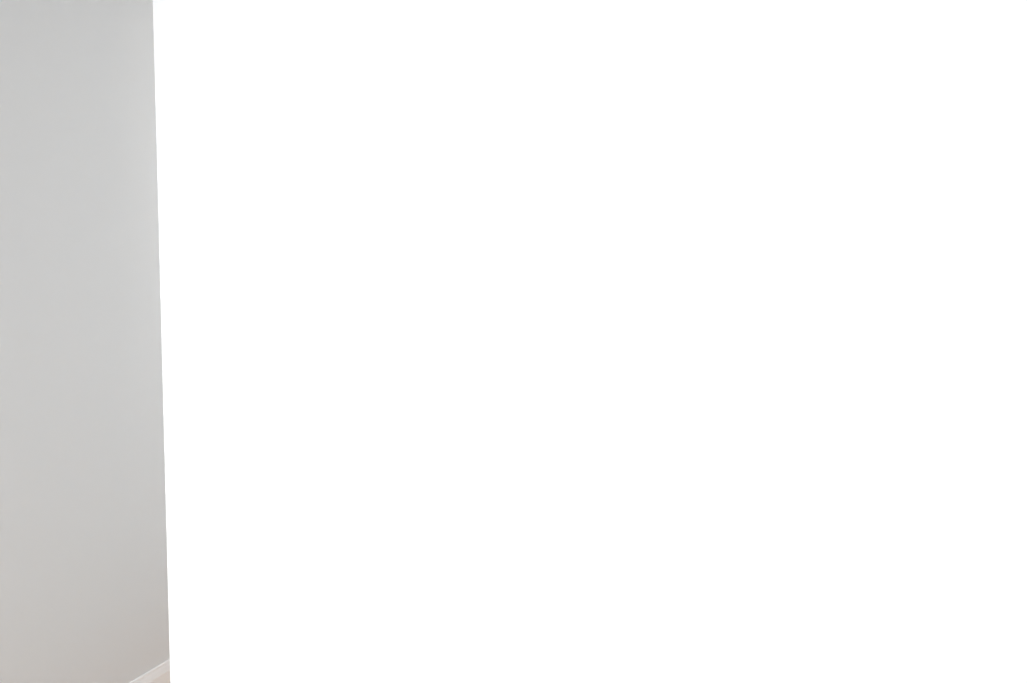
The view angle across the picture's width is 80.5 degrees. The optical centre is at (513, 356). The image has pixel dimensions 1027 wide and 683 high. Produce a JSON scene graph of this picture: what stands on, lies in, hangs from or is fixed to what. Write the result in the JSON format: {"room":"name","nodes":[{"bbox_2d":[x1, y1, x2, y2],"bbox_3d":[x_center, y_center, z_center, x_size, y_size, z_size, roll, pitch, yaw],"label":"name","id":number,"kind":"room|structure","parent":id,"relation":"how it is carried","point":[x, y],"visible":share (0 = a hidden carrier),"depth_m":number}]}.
{"room":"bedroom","nodes":[
{"label":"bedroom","id":0,"kind":"room"},
{"bbox_2d":[0,0,169,682],"bbox_3d":[-1.246,-0.071,2.115,0.140,2.440,4.660,1,3,19],"label":"wall","id":1,"kind":"structure","parent":0,"point":[83,571],"depth_m":1.80},
{"bbox_2d":[130,659,169,682],"bbox_3d":[-1.173,1.097,2.142,0.014,0.104,4.380,1,3,19],"label":"baseboard","id":2,"kind":"structure","parent":1,"relation":"attached to","point":[160,673],"depth_m":2.05},
{"bbox_3d":[0.161,1.229,1.690,3.115,0.120,4.660,1,3,19],"label":"floor","id":3,"kind":"structure","parent":0,"visible":0},
{"bbox_2d":[153,0,1026,682],"bbox_3d":[-0.085,0.198,0.548,1.179,2.018,0.035,2,3,42],"label":"closet door","id":4,"kind":"structure","parent":3,"relation":"on","point":[593,340],"depth_m":0.39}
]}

